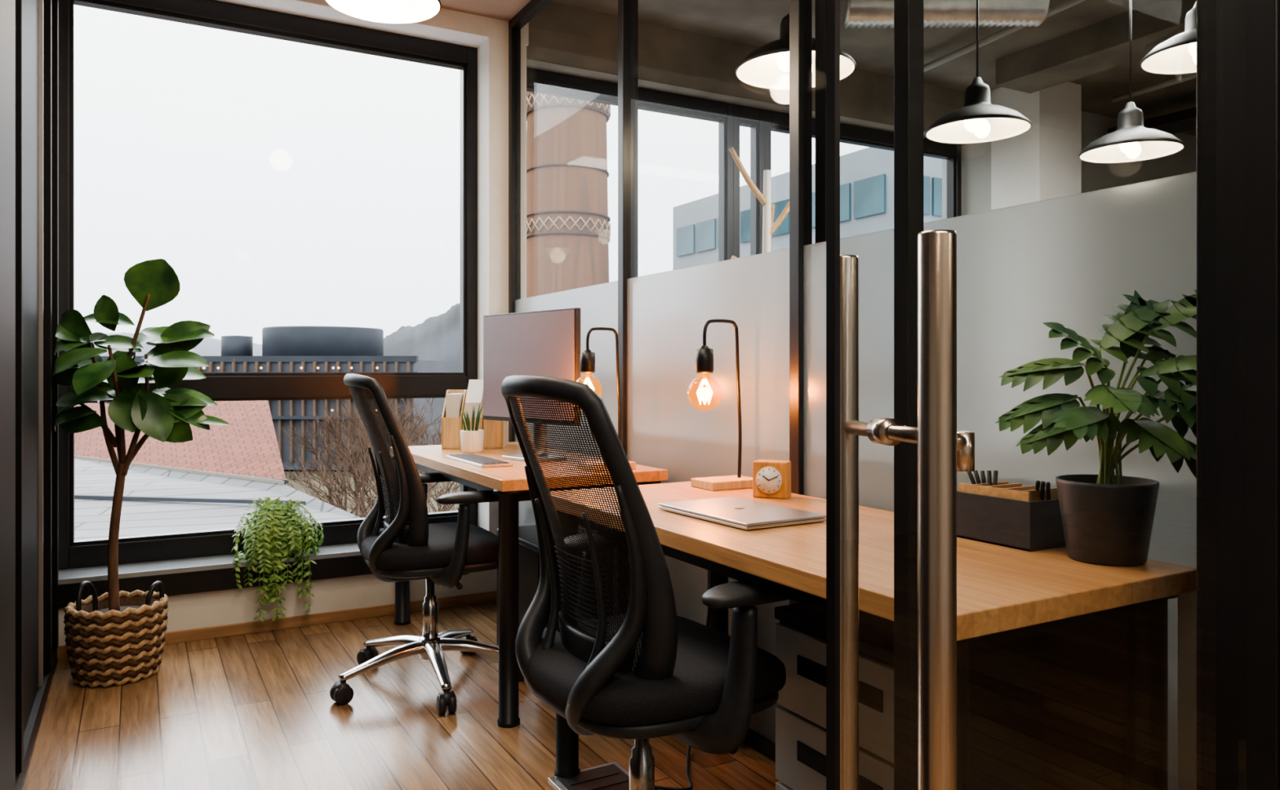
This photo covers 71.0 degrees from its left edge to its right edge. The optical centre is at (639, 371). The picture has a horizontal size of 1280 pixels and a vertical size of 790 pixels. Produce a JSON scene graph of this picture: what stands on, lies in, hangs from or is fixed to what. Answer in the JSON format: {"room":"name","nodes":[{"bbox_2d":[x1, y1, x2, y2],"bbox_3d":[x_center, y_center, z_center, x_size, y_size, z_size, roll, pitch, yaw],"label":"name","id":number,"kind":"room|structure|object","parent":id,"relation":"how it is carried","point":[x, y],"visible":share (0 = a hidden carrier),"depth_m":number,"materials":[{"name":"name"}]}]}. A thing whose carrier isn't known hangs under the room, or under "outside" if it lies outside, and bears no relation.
{"room":"office","nodes":[
{"label":"office","id":0,"kind":"room"},
{"bbox_2d":[0,0,15,789],"bbox_3d":[-0.522,-0.365,0.453,0.332,2.850,0.100,0,0,-29],"label":"trim","id":1,"kind":"structure","parent":0,"point":[7,7],"depth_m":0.54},
{"bbox_2d":[57,568,496,645],"bbox_3d":[-1.477,0.965,3.901,1.985,0.190,0.350,0,0,-29],"label":"wall","id":2,"kind":"structure","parent":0,"point":[237,606],"depth_m":3.73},
{"bbox_2d":[283,469,459,516],"bbox_3d":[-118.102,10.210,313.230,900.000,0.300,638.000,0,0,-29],"label":"ground","id":3,"kind":"structure","parent":0,"point":[299,488],"depth_m":78.20,"materials":[{"name":"brown plant"}]},
{"bbox_2d":[92,332,262,355],"bbox_3d":[-220.641,-7.789,559.716,607.260,35.698,386.552,0,0,-29],"label":"hills","id":4,"kind":"object","parent":3,"relation":"on","point":[209,346],"visible":0.02,"depth_m":553.56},
{"bbox_2d":[74,455,360,540],"bbox_3d":[-19.742,6.970,25.107,27.018,7.580,13.941,0,0,41],"label":"roof","id":5,"kind":"object","parent":3,"relation":"on","point":[157,499],"visible":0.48,"depth_m":25.00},
{"bbox_2d":[135,360,445,470],"bbox_3d":[-49.523,4.360,96.621,52.000,11.000,39.000,0,0,-29],"label":"block","id":6,"kind":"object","parent":3,"relation":"on","point":[422,366],"visible":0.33,"depth_m":90.01,"materials":[{"name":"concrete"}]},
{"bbox_2d":[221,335,253,355],"bbox_3d":[-44.393,-2.540,98.921,3.200,2.800,3.200,0,0,-29],"label":"tank","id":7,"kind":"object","parent":6,"relation":"on","point":[231,345],"visible":0.79,"depth_m":97.59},
{"bbox_2d":[100,355,418,362],"bbox_3d":[-49.523,-1.240,90.891,46.800,0.600,29.800,0,0,-29],"label":"parapet","id":8,"kind":"object","parent":6,"relation":"on","point":[137,358],"visible":0.56,"depth_m":89.71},
{"bbox_2d":[262,325,383,355],"bbox_3d":[-34.865,-2.990,99.099,12.600,3.700,12.600,0,0,-29],"label":"storage tank","id":9,"kind":"object","parent":6,"relation":"on","point":[297,340],"visible":0.91,"depth_m":93.64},
{"bbox_2d":[280,398,442,517],"bbox_3d":[-15.424,5.413,53.461,11.357,9.340,30.013,0,0,-13],"label":"bare trees","id":10,"kind":"object","parent":3,"relation":"on","point":[357,416],"visible":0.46,"depth_m":47.22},
{"bbox_2d":[287,426,459,518],"bbox_3d":[-9.210,5.860,33.606,7.571,8.446,15.141,0,0,-26],"label":"bare trees","id":11,"kind":"object","parent":3,"relation":"on","point":[362,512],"visible":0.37,"depth_m":32.97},
{"bbox_2d":[383,303,459,373],"bbox_3d":[-48.724,-10.169,336.648,170.661,40.458,140.884,0,0,-29],"label":"mountain","id":12,"kind":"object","parent":3,"relation":"on","point":[437,338],"visible":0.14,"depth_m":329.90},
{"bbox_2d":[526,91,610,297],"bbox_3d":[-2.848,-0.890,34.967,4.100,21.900,4.100,0,0,-29],"label":"brick chimney","id":13,"kind":"object","parent":3,"relation":"on","point":[568,226],"visible":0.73,"depth_m":33.56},
{"bbox_2d":[672,146,942,270],"bbox_3d":[15.120,1.610,37.980,24.500,16.900,12.500,0,0,-29],"label":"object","id":14,"kind":"object","parent":3,"relation":"on","point":[868,162],"visible":0.08,"depth_m":28.50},
{"bbox_2d":[676,224,695,256],"bbox_3d":[1.857,-5.315,36.512,0.080,1.150,1.300,0,0,-29],"label":"window","id":15,"kind":"structure","parent":14,"relation":"attached to","point":[686,236],"depth_m":36.40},
{"bbox_2d":[696,218,715,252],"bbox_3d":[2.590,-5.315,35.203,0.080,1.150,1.300,0,0,-29],"label":"window","id":16,"kind":"structure","parent":14,"relation":"attached to","point":[705,230],"depth_m":35.10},
{"bbox_2d":[740,208,750,243],"bbox_3d":[4.055,-5.315,32.586,0.080,1.150,1.300,0,0,-29],"label":"window","id":17,"kind":"structure","parent":14,"relation":"attached to","point":[745,215],"depth_m":32.89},
{"bbox_2d":[771,199,789,236],"bbox_3d":[4.788,-5.315,31.277,0.080,1.150,1.300,0,0,-29],"label":"window","id":18,"kind":"structure","parent":14,"relation":"attached to","point":[784,228],"depth_m":31.01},
{"bbox_2d":[840,182,851,222],"bbox_3d":[6.254,-5.315,28.660,0.080,1.150,1.300,0,0,-29],"label":"window","id":19,"kind":"structure","parent":14,"relation":"attached to","point":[845,189],"depth_m":28.22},
{"bbox_2d":[853,173,885,218],"bbox_3d":[6.987,-5.315,27.351,0.080,1.150,1.300,0,0,-29],"label":"window","id":20,"kind":"structure","parent":14,"relation":"attached to","point":[869,193],"depth_m":27.28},
{"bbox_2d":[932,177,942,217],"bbox_3d":[9.491,-5.315,27.618,1.350,1.150,0.080,0,0,-29],"label":"strip window","id":21,"kind":"structure","parent":14,"relation":"attached to","point":[936,182],"depth_m":27.33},
{"bbox_2d":[215,0,528,48],"bbox_3d":[-1.477,-1.665,3.901,1.985,0.250,0.350,0,0,-29],"label":"wall","id":22,"kind":"structure","parent":0,"point":[449,26],"depth_m":4.05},
{"bbox_2d":[58,0,69,569],"bbox_3d":[-2.253,-0.388,3.501,0.050,2.305,0.090,0,0,-29],"label":"frame","id":23,"kind":"object","parent":22,"relation":"attached to","point":[64,5],"visible":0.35,"depth_m":3.47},
{"bbox_2d":[69,0,74,310],"bbox_3d":[-2.224,-0.720,3.515,0.014,1.480,0.052,0,0,-29],"label":"bead","id":24,"kind":"object","parent":22,"relation":"attached to","point":[71,2],"visible":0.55,"depth_m":3.49},
{"bbox_2d":[69,406,74,546],"bbox_3d":[-2.224,0.395,3.515,0.014,0.570,0.052,0,0,-29],"label":"bead","id":25,"kind":"object","parent":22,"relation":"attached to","point":[71,435],"visible":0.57,"depth_m":3.49},
{"bbox_2d":[57,542,361,585],"bbox_3d":[-1.469,0.775,3.790,1.680,0.020,0.210,0,0,-29],"label":"sill","id":26,"kind":"structure","parent":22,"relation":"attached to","point":[75,575],"depth_m":3.54,"materials":[{"name":"metal"}]},
{"bbox_2d":[231,497,324,622],"bbox_3d":[-1.487,0.756,3.698,0.362,0.482,0.277,0,0,-29],"label":"potted fern","id":27,"kind":"object","parent":26,"relation":"on","point":[272,532],"visible":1,"depth_m":3.63,"materials":[{"name":"green plant"}]},
{"bbox_2d":[57,555,373,608],"bbox_3d":[-1.427,0.828,3.714,1.680,0.084,0.025,0,0,-29],"label":"sill","id":28,"kind":"structure","parent":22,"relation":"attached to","point":[187,583],"depth_m":3.55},
{"bbox_2d":[69,515,457,568],"bbox_3d":[-1.535,0.723,3.902,1.595,0.085,0.090,0,0,-29],"label":"frame","id":29,"kind":"object","parent":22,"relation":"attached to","point":[161,549],"visible":0.36,"depth_m":3.66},
{"bbox_2d":[73,510,457,546],"bbox_3d":[-1.534,0.673,3.902,1.567,0.014,0.052,0,0,-29],"label":"bead","id":30,"kind":"object","parent":29,"relation":"on","point":[227,531],"visible":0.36,"depth_m":3.71},
{"bbox_2d":[69,375,466,398],"bbox_3d":[-1.535,0.065,3.902,1.595,0.090,0.090,0,0,-29],"label":"transom","id":31,"kind":"object","parent":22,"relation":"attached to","point":[211,387],"visible":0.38,"depth_m":3.90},
{"bbox_2d":[151,373,463,376],"bbox_3d":[-1.534,0.013,3.902,1.567,0.014,0.052,0,0,-29],"label":"bead","id":32,"kind":"object","parent":31,"relation":"on","point":[205,374],"visible":0.57,"depth_m":3.94},
{"bbox_2d":[73,0,466,403],"bbox_3d":[-1.535,-0.708,3.902,1.595,1.664,0.090,0,0,-29],"label":"window","id":33,"kind":"structure","parent":22,"relation":"in","point":[213,14],"depth_m":3.88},
{"bbox_2d":[57,591,496,658],"bbox_3d":[-1.388,1.038,3.742,1.785,0.045,0.014,0,0,-29],"label":"baseboard","id":34,"kind":"structure","parent":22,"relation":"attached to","point":[215,632],"depth_m":3.73,"materials":[{"name":"brown wood"}]},
{"bbox_2d":[459,63,466,375],"bbox_3d":[-0.845,-0.720,4.288,0.014,1.480,0.052,0,0,-29],"label":"bead","id":35,"kind":"object","parent":22,"relation":"attached to","point":[463,71],"visible":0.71,"depth_m":4.27},
{"bbox_2d":[466,46,477,526],"bbox_3d":[-0.817,-0.388,4.304,0.050,2.305,0.090,0,0,-29],"label":"frame","id":36,"kind":"object","parent":22,"relation":"attached to","point":[472,52],"visible":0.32,"depth_m":4.26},
{"bbox_2d":[21,601,778,789],"bbox_3d":[2.373,1.120,1.902,12.000,0.120,7.000,0,0,-29],"label":"floor","id":37,"kind":"structure","parent":0,"point":[255,711],"depth_m":2.66,"materials":[{"name":"brown wood"}]},
{"bbox_2d":[15,648,57,789],"bbox_3d":[-1.371,1.035,1.903,0.018,0.050,3.220,0,0,-29],"label":"rail","id":38,"kind":"object","parent":37,"relation":"on","point":[33,724],"visible":0.6,"depth_m":2.64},
{"bbox_2d":[15,0,23,773],"bbox_3d":[-1.574,-0.285,2.270,0.022,2.590,0.044,0,0,-29],"label":"mullion","id":39,"kind":"object","parent":38,"relation":"on","point":[19,3],"visible":0.54,"depth_m":2.25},
{"bbox_2d":[23,0,38,733],"bbox_3d":[-1.398,-0.285,1.882,0.050,2.690,3.250,0,0,-29],"label":"panel","id":40,"kind":"object","parent":38,"relation":"on","point":[30,6],"visible":0.33,"depth_m":2.66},
{"bbox_2d":[38,0,43,687],"bbox_3d":[-1.920,-0.285,2.879,0.012,2.590,0.008,0,0,-29],"label":"door frame","id":41,"kind":"structure","parent":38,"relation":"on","point":[40,2],"depth_m":2.87,"materials":[{"name":"metal"}]},
{"bbox_2d":[43,0,51,672],"bbox_3d":[-1.999,-0.285,3.030,0.022,2.590,0.044,0,0,-29],"label":"mullion","id":42,"kind":"object","parent":38,"relation":"on","point":[46,3],"visible":0.93,"depth_m":3.01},
{"bbox_2d":[51,0,58,648],"bbox_3d":[-2.146,-0.285,3.291,0.022,2.590,0.044,0,0,-29],"label":"mullion","id":43,"kind":"object","parent":38,"relation":"on","point":[55,3],"visible":0.8,"depth_m":3.27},
{"bbox_2d":[63,581,168,688],"bbox_3d":[-1.821,0.897,3.129,0.315,0.331,0.315,0,0,-24],"label":"wicker basket","id":44,"kind":"object","parent":37,"relation":"on","point":[106,648],"visible":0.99,"depth_m":3.02,"materials":[{"name":"wicker"}]},
{"bbox_2d":[53,258,231,611],"bbox_3d":[-1.745,0.224,3.141,0.608,1.234,0.368,0,0,-9],"label":"fiddle leaf fig","id":45,"kind":"object","parent":44,"relation":"on","point":[163,414],"visible":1,"depth_m":3.12,"materials":[{"name":"green plant"}]},
{"bbox_2d":[329,373,524,715],"bbox_3d":[-0.724,0.533,3.050,0.644,1.053,0.670,0,0,-35],"label":"office chair","id":46,"kind":"object","parent":37,"relation":"on","point":[439,553],"visible":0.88,"depth_m":2.88,"materials":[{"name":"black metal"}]},
{"bbox_2d":[360,522,498,570],"bbox_3d":[-0.704,0.600,3.078,0.464,0.090,0.500,0,0,-26],"label":"seat cushion","id":47,"kind":"object","parent":46,"relation":"on","point":[435,553],"depth_m":2.88,"materials":[{"name":"black fabric"}]},
{"bbox_2d":[390,441,667,728],"bbox_3d":[-0.487,0.690,3.361,0.575,0.740,1.340,0,0,-29],"label":"office desk","id":48,"kind":"object","parent":37,"relation":"on","point":[509,484],"visible":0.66,"depth_m":2.69,"materials":[{"name":"brown wood"}]},
{"bbox_2d":[460,404,484,453],"bbox_3d":[-0.663,0.221,3.548,0.094,0.199,0.095,0,0,0],"label":"potted snake plant","id":49,"kind":"object","parent":48,"relation":"on","point":[471,440],"visible":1,"depth_m":3.52,"materials":[{"name":"green plant"}]},
{"bbox_2d":[441,379,507,449],"bbox_3d":[-0.698,0.177,3.813,0.251,0.285,0.240,0,0,-4],"label":"file holder","id":50,"kind":"object","parent":48,"relation":"on","point":[495,432],"visible":0.56,"depth_m":3.70,"materials":[{"name":"brown wood"}]},
{"bbox_2d":[445,453,512,467],"bbox_3d":[-0.574,0.314,3.174,0.110,0.013,0.400,0,0,-29],"label":"keyboard","id":51,"kind":"object","parent":48,"relation":"on","point":[473,460],"visible":1,"depth_m":3.11,"materials":[{"name":"metal"}]},
{"bbox_2d":[483,307,580,462],"bbox_3d":[-0.385,0.052,3.264,0.150,0.535,0.570,0,0,-43],"label":"computer monitor","id":52,"kind":"object","parent":48,"relation":"on","point":[544,343],"visible":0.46,"depth_m":3.23,"materials":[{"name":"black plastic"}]},
{"bbox_2d":[576,327,635,471],"bbox_3d":[-0.125,0.088,2.933,0.198,0.464,0.110,0,0,-29],"label":"desk lamp","id":53,"kind":"object","parent":48,"relation":"on","point":[587,357],"visible":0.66,"depth_m":2.91,"materials":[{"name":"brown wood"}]},
{"bbox_2d":[580,349,595,373],"bbox_3d":[-0.169,-0.033,2.908,0.049,0.075,0.049,0,0,-29],"label":"socket","id":54,"kind":"object","parent":53,"relation":"attached to","point":[587,357],"depth_m":2.89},
{"bbox_2d":[496,524,613,645],"bbox_3d":[-0.323,0.830,3.315,0.284,0.460,0.440,0,0,-29],"label":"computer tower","id":55,"kind":"object","parent":37,"relation":"on","point":[529,567],"visible":0.18,"depth_m":3.18,"materials":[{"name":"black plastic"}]},
{"bbox_2d":[497,533,538,637],"bbox_3d":[-0.445,0.815,3.247,0.005,0.390,0.400,0,0,-29],"label":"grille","id":56,"kind":"object","parent":55,"relation":"attached to","point":[528,553],"depth_m":3.16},
{"bbox_2d":[547,761,629,789],"bbox_3d":[-0.088,1.055,2.266,0.200,0.010,0.260,0,0,-29],"label":"outlet box","id":57,"kind":"object","parent":37,"relation":"on","point":[612,775],"visible":0.91,"depth_m":2.31,"materials":[{"name":"metal"}]},
{"bbox_2d":[654,571,713,789],"bbox_3d":[0.100,0.727,2.395,0.152,0.654,0.301,0,0,18],"label":"power cable","id":58,"kind":"object","parent":57,"relation":"attached to","point":[662,788],"visible":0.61,"depth_m":2.37,"materials":[{"name":"black plastic"}]},
{"bbox_2d":[501,375,790,789],"bbox_3d":[0.024,0.533,1.857,0.629,1.053,0.691,0,0,-15],"label":"office chair","id":59,"kind":"object","parent":37,"relation":"on","point":[644,673],"visible":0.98,"depth_m":1.63,"materials":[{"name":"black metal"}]},
{"bbox_2d":[528,613,786,726],"bbox_3d":[0.016,0.600,1.843,0.464,0.090,0.500,0,0,-31],"label":"seat cushion","id":60,"kind":"object","parent":59,"relation":"on","point":[690,694],"depth_m":1.65,"materials":[{"name":"black fabric"}]},
{"bbox_2d":[728,146,789,259],"bbox_3d":[0.600,-0.003,4.290,0.400,2.125,0.400,0,0,-29],"label":"coat rack","id":61,"kind":"object","parent":37,"relation":"on","point":[769,228],"visible":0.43,"depth_m":4.28,"materials":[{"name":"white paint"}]},
{"bbox_2d":[742,728,775,762],"bbox_3d":[0.201,1.040,2.777,0.045,0.040,3.250,0,0,-29],"label":"rail","id":62,"kind":"object","parent":37,"relation":"on","point":[756,741],"visible":0.02,"depth_m":2.49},
{"bbox_2d":[508,27,520,442],"bbox_3d":[-0.583,-0.285,4.178,0.045,2.610,0.040,0,0,-29],"label":"mullion","id":63,"kind":"object","parent":62,"relation":"on","point":[514,200],"visible":0.51,"depth_m":4.16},
{"bbox_2d":[515,280,617,615],"bbox_3d":[-0.319,0.345,3.701,0.008,1.350,1.050,0,0,-29],"label":"pane","id":64,"kind":"object","parent":62,"relation":"on","point":[597,304],"visible":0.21,"depth_m":3.44,"materials":[{"name":"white glass"}]},
{"bbox_2d":[617,0,634,614],"bbox_3d":[-0.051,-0.285,3.227,0.045,2.610,0.040,0,0,-29],"label":"mullion","id":65,"kind":"object","parent":62,"relation":"on","point":[625,7],"visible":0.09,"depth_m":3.21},
{"bbox_2d":[626,248,789,743],"bbox_3d":[0.185,0.345,2.801,0.008,1.350,0.934,0,0,-29],"label":"pane","id":66,"kind":"object","parent":62,"relation":"on","point":[668,313],"visible":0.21,"depth_m":2.75,"materials":[{"name":"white glass"}]},
{"bbox_2d":[789,0,812,604],"bbox_3d":[0.425,-0.285,2.377,0.045,2.610,0.040,0,0,-29],"label":"mullion","id":67,"kind":"object","parent":62,"relation":"on","point":[800,11],"visible":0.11,"depth_m":2.36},
{"bbox_2d":[804,171,1196,789],"bbox_3d":[0.684,0.345,1.911,0.008,1.350,1.026,0,0,-29],"label":"pane","id":68,"kind":"object","parent":62,"relation":"on","point":[1067,261],"visible":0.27,"depth_m":1.75,"materials":[{"name":"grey glass"}]},
{"bbox_2d":[1177,591,1196,789],"bbox_3d":[0.907,0.690,1.482,0.017,0.660,0.030,0,0,-29],"label":"desk leg","id":69,"kind":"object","parent":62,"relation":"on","point":[1187,602],"depth_m":1.48,"materials":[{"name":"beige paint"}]},
{"bbox_2d":[550,481,1196,789],"bbox_3d":[0.323,0.690,1.920,0.570,0.740,1.385,0,0,-29],"label":"office desk","id":70,"kind":"object","parent":37,"relation":"on","point":[1104,628],"visible":0.48,"depth_m":1.55,"materials":[{"name":"brown wood"}]},
{"bbox_2d":[687,319,752,491],"bbox_3d":[0.221,0.088,2.473,0.198,0.464,0.110,0,0,-29],"label":"desk lamp","id":71,"kind":"object","parent":70,"relation":"on","point":[704,355],"visible":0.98,"depth_m":2.45,"materials":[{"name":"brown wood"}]},
{"bbox_2d":[695,345,713,373],"bbox_3d":[0.176,-0.033,2.448,0.049,0.075,0.049,0,0,-29],"label":"socket","id":72,"kind":"object","parent":71,"relation":"attached to","point":[704,355],"depth_m":2.43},
{"bbox_2d":[658,496,826,530],"bbox_3d":[0.220,0.311,1.991,0.216,0.014,0.330,0,0,-31],"label":"laptop","id":73,"kind":"object","parent":70,"relation":"on","point":[735,512],"visible":0.89,"depth_m":1.93,"materials":[{"name":"metal"}]},
{"bbox_2d":[752,459,791,498],"bbox_3d":[0.335,0.274,2.282,0.088,0.092,0.060,0,0,23],"label":"clock","id":74,"kind":"object","parent":70,"relation":"on","point":[771,478],"visible":1,"depth_m":2.26,"materials":[{"name":"brown wood"}]},
{"bbox_2d":[956,470,1066,551],"bbox_3d":[0.704,0.257,1.700,0.130,0.126,0.178,0,0,-29],"label":"desk organizer","id":75,"kind":"object","parent":70,"relation":"on","point":[1015,516],"visible":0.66,"depth_m":1.64,"materials":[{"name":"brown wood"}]},
{"bbox_2d":[995,289,1196,566],"bbox_3d":[0.776,0.089,1.482,0.239,0.461,0.388,0,0,-29],"label":"philodendron","id":76,"kind":"object","parent":70,"relation":"on","point":[1108,517],"visible":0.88,"depth_m":1.48,"materials":[{"name":"plant"}]},
{"bbox_2d":[1055,474,1159,566],"bbox_3d":[0.793,0.252,1.527,0.156,0.136,0.156,0,0,-29],"label":"pot","id":77,"kind":"object","parent":70,"relation":"on","point":[1108,519],"depth_m":1.47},
{"bbox_2d":[893,0,924,789],"bbox_3d":[0.293,-0.285,0.979,0.024,2.690,0.022,0,0,-29],"label":"stile","id":78,"kind":"object","parent":37,"relation":"on","point":[908,15],"visible":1,"depth_m":0.97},
{"bbox_2d":[774,603,1046,789],"bbox_3d":[0.520,0.780,1.793,0.314,0.560,0.430,0,0,-29],"label":"drawer pedestal","id":79,"kind":"object","parent":37,"relation":"on","point":[1006,678],"visible":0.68,"depth_m":1.66,"materials":[{"name":"grey metal"}]},
{"bbox_2d":[440,0,531,21],"bbox_3d":[-0.589,-1.670,2.306,1.895,0.080,3.400,0,0,-29],"label":"ceiling","id":80,"kind":"structure","parent":0,"point":[502,10],"depth_m":4.01,"materials":[{"name":"paint"}]},
{"bbox_2d":[324,0,441,24],"bbox_3d":[-0.840,-1.411,2.933,0.373,0.439,0.373,0,0,2],"label":"pendant lamp","id":81,"kind":"object","parent":80,"relation":"hanging from","point":[381,11],"visible":1,"depth_m":3.06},
{"bbox_2d":[508,0,552,30],"bbox_3d":[0.201,-1.610,2.777,0.045,0.040,3.250,0,0,-29],"label":"beam","id":82,"kind":"structure","parent":80,"relation":"attached to","point":[533,7],"depth_m":4.01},
{"bbox_2d":[634,0,638,277],"bbox_3d":[-0.044,-0.980,3.322,0.050,1.300,0.060,0,0,-29],"label":"post","id":83,"kind":"object","parent":82,"relation":"attached to","point":[636,2],"visible":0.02,"depth_m":3.30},
{"bbox_2d":[815,0,826,243],"bbox_3d":[0.489,-0.980,2.360,0.040,1.300,0.040,0,0,-29],"label":"post","id":84,"kind":"object","parent":82,"relation":"attached to","point":[820,5],"visible":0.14,"depth_m":2.35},
{"bbox_2d":[1196,0,1279,789],"bbox_3d":[0.931,-0.365,1.267,0.337,2.850,0.100,0,0,-29],"label":"door frame","id":85,"kind":"structure","parent":82,"relation":"attached to","point":[1238,41],"depth_m":1.18,"materials":[{"name":"metal"}]},
{"bbox_3d":[0.484,-0.165,1.004,0.694,2.430,0.010,0,0,-29],"label":"glass leaf","id":86,"kind":"object","parent":82,"relation":"attached to","visible":0},
{"bbox_2d":[826,0,839,789],"bbox_3d":[0.179,-0.165,0.833,0.006,2.430,0.012,0,0,-29],"label":"door frame","id":87,"kind":"structure","parent":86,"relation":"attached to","point":[833,6],"depth_m":0.83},
{"bbox_2d":[840,229,974,789],"bbox_3d":[0.248,0.409,0.868,0.057,1.061,0.204,0,0,-15],"label":"handle","id":88,"kind":"object","parent":86,"relation":"attached to","point":[943,451],"visible":0.9,"depth_m":0.77,"materials":[{"name":"metal"}]},
{"bbox_2d":[477,37,526,535],"bbox_3d":[-0.700,-0.335,4.336,0.185,2.410,0.350,0,0,-29],"label":"pier","id":89,"kind":"object","parent":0,"point":[493,54],"depth_m":4.17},
{"bbox_2d":[526,1,968,145],"bbox_3d":[0.747,-1.640,5.175,3.140,0.300,0.300,0,0,-29],"label":"wall","id":90,"kind":"structure","parent":0,"point":[564,39],"depth_m":4.72,"materials":[{"name":"paint"}]},
{"bbox_2d":[526,67,727,122],"bbox_3d":[-0.067,-0.683,4.725,1.220,1.614,0.090,0,0,-29],"label":"window","id":91,"kind":"structure","parent":90,"relation":"in","point":[542,82],"depth_m":4.64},
{"bbox_2d":[718,117,725,262],"bbox_3d":[0.460,-0.695,5.018,0.014,1.430,0.052,0,0,-29],"label":"bead","id":92,"kind":"object","parent":91,"relation":"attached to","point":[722,125],"visible":0.57,"depth_m":5.01},
{"bbox_2d":[739,105,759,127],"bbox_3d":[0.596,-0.683,5.096,0.140,1.614,0.090,0,0,-29],"label":"window","id":93,"kind":"structure","parent":90,"relation":"in","point":[748,116],"depth_m":5.06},
{"bbox_2d":[750,123,757,255],"bbox_3d":[0.652,-0.695,5.126,0.014,1.430,0.052,0,0,-29],"label":"bead","id":94,"kind":"object","parent":93,"relation":"attached to","point":[753,131],"visible":0.5,"depth_m":5.12},
{"bbox_2d":[770,111,815,137],"bbox_3d":[0.901,-0.683,5.267,0.400,1.614,0.090,0,0,-29],"label":"window","id":95,"kind":"structure","parent":90,"relation":"in","point":[780,122],"depth_m":5.18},
{"bbox_2d":[840,123,956,159],"bbox_3d":[1.599,-0.683,5.658,1.040,1.614,0.090,0,0,-29],"label":"window","id":96,"kind":"structure","parent":90,"relation":"in","point":[849,134],"depth_m":5.55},
{"bbox_2d":[551,0,1196,136],"bbox_3d":[2.300,-1.840,2.033,12.000,0.100,7.300,0,0,-29],"label":"ceiling","id":97,"kind":"structure","parent":0,"point":[757,23],"depth_m":4.84,"materials":[{"name":"concrete"}]},
{"bbox_2d":[734,12,856,89],"bbox_3d":[0.486,-1.358,2.816,0.373,0.864,0.373,0,0,29],"label":"pendant lamp","id":98,"kind":"object","parent":97,"relation":"hanging from","point":[767,66],"visible":0.46,"depth_m":2.87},
{"bbox_2d":[924,0,1031,144],"bbox_3d":[1.238,-1.328,3.295,0.365,0.924,0.365,0,0,20],"label":"pendant lamp","id":99,"kind":"object","parent":97,"relation":"hanging from","point":[979,121],"visible":1,"depth_m":3.29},
{"bbox_2d":[840,0,1196,76],"bbox_3d":[3.269,-1.610,4.503,4.871,0.272,0.446,0,0,-15],"label":"ventilation duct","id":100,"kind":"object","parent":97,"relation":"hanging from","point":[858,14],"visible":0.42,"depth_m":3.93,"materials":[{"name":"metal"}]},
{"bbox_2d":[924,0,1196,134],"bbox_3d":[2.945,-1.695,4.258,5.714,0.190,3.152,0,0,-29],"label":"ceiling beam","id":101,"kind":"structure","parent":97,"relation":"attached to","point":[1102,46],"depth_m":4.75,"materials":[{"name":"concrete"}]},
{"bbox_2d":[1107,106,1196,134],"bbox_3d":[4.092,-1.630,4.870,0.300,0.060,3.100,0,0,-29],"label":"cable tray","id":102,"kind":"object","parent":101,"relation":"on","point":[1185,120],"depth_m":5.83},
{"bbox_2d":[1078,0,1184,163],"bbox_3d":[1.930,-1.318,3.533,0.365,0.944,0.365,0,0,11],"label":"pendant lamp","id":103,"kind":"object","parent":97,"relation":"hanging from","point":[1131,141],"visible":1,"depth_m":3.52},
{"bbox_2d":[1140,1,1196,75],"bbox_3d":[1.999,-1.448,3.205,0.373,0.684,0.373,0,0,2],"label":"pendant lamp","id":104,"kind":"object","parent":97,"relation":"hanging from","point":[1177,55],"visible":0.39,"depth_m":3.31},
{"bbox_2d":[991,81,1081,210],"bbox_3d":[2.499,-0.365,5.669,0.400,2.850,0.350,0,0,-29],"label":"wall column","id":105,"kind":"structure","parent":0,"point":[1042,162],"depth_m":5.53,"materials":[{"name":"white paint"}]},
{"bbox_2d":[942,90,1196,219],"bbox_3d":[3.995,-0.365,6.936,4.250,2.850,0.400,0,0,-29],"label":"wall","id":106,"kind":"structure","parent":0,"point":[975,157],"depth_m":6.23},
{"bbox_3d":[0.747,0.913,5.175,3.140,0.295,0.300,0,0,-29],"label":"wall","id":107,"kind":"structure","parent":0,"visible":0},
{"bbox_2d":[725,102,733,260],"bbox_3d":[0.483,-0.362,5.032,0.040,2.255,0.090,0,0,-29],"label":"frame","id":108,"kind":"object","parent":107,"relation":"on","point":[730,119],"visible":0.19,"depth_m":4.99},
{"bbox_2d":[733,104,739,257],"bbox_3d":[0.518,-0.362,5.052,0.040,2.255,0.090,0,0,-29],"label":"frame","id":109,"kind":"object","parent":107,"relation":"on","point":[736,108],"visible":0.25,"depth_m":5.01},
{"bbox_2d":[757,108,764,254],"bbox_3d":[0.675,-0.362,5.140,0.040,2.255,0.090,0,0,-29],"label":"frame","id":110,"kind":"object","parent":107,"relation":"on","point":[761,126],"visible":0.22,"depth_m":5.10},
{"bbox_2d":[764,110,770,169],"bbox_3d":[0.710,-0.362,5.160,0.040,2.255,0.090,0,0,-29],"label":"frame","id":111,"kind":"object","parent":107,"relation":"on","point":[767,113],"visible":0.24,"depth_m":5.12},
{"bbox_2d":[947,155,955,218],"bbox_3d":[2.048,-0.695,5.908,0.014,1.430,0.052,0,0,-29],"label":"bead","id":112,"kind":"object","parent":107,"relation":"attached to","point":[951,162],"visible":0.29,"depth_m":5.90},
{"bbox_2d":[946,143,961,218],"bbox_3d":[2.071,-0.362,5.922,0.040,2.255,0.090,0,0,-29],"label":"frame","id":113,"kind":"object","parent":107,"relation":"on","point":[958,157],"visible":0.19,"depth_m":5.88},
{"label":"outside","id":114,"kind":"structure","parent":0,"visible":0},
{"bbox_2d":[74,400,285,484],"bbox_3d":[-32.120,2.535,50.092,18.500,3.650,47.200,0,0,-29],"label":"roof slope","id":115,"kind":"structure","parent":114,"point":[247,446],"depth_m":39.77,"materials":[{"name":"red tile"}]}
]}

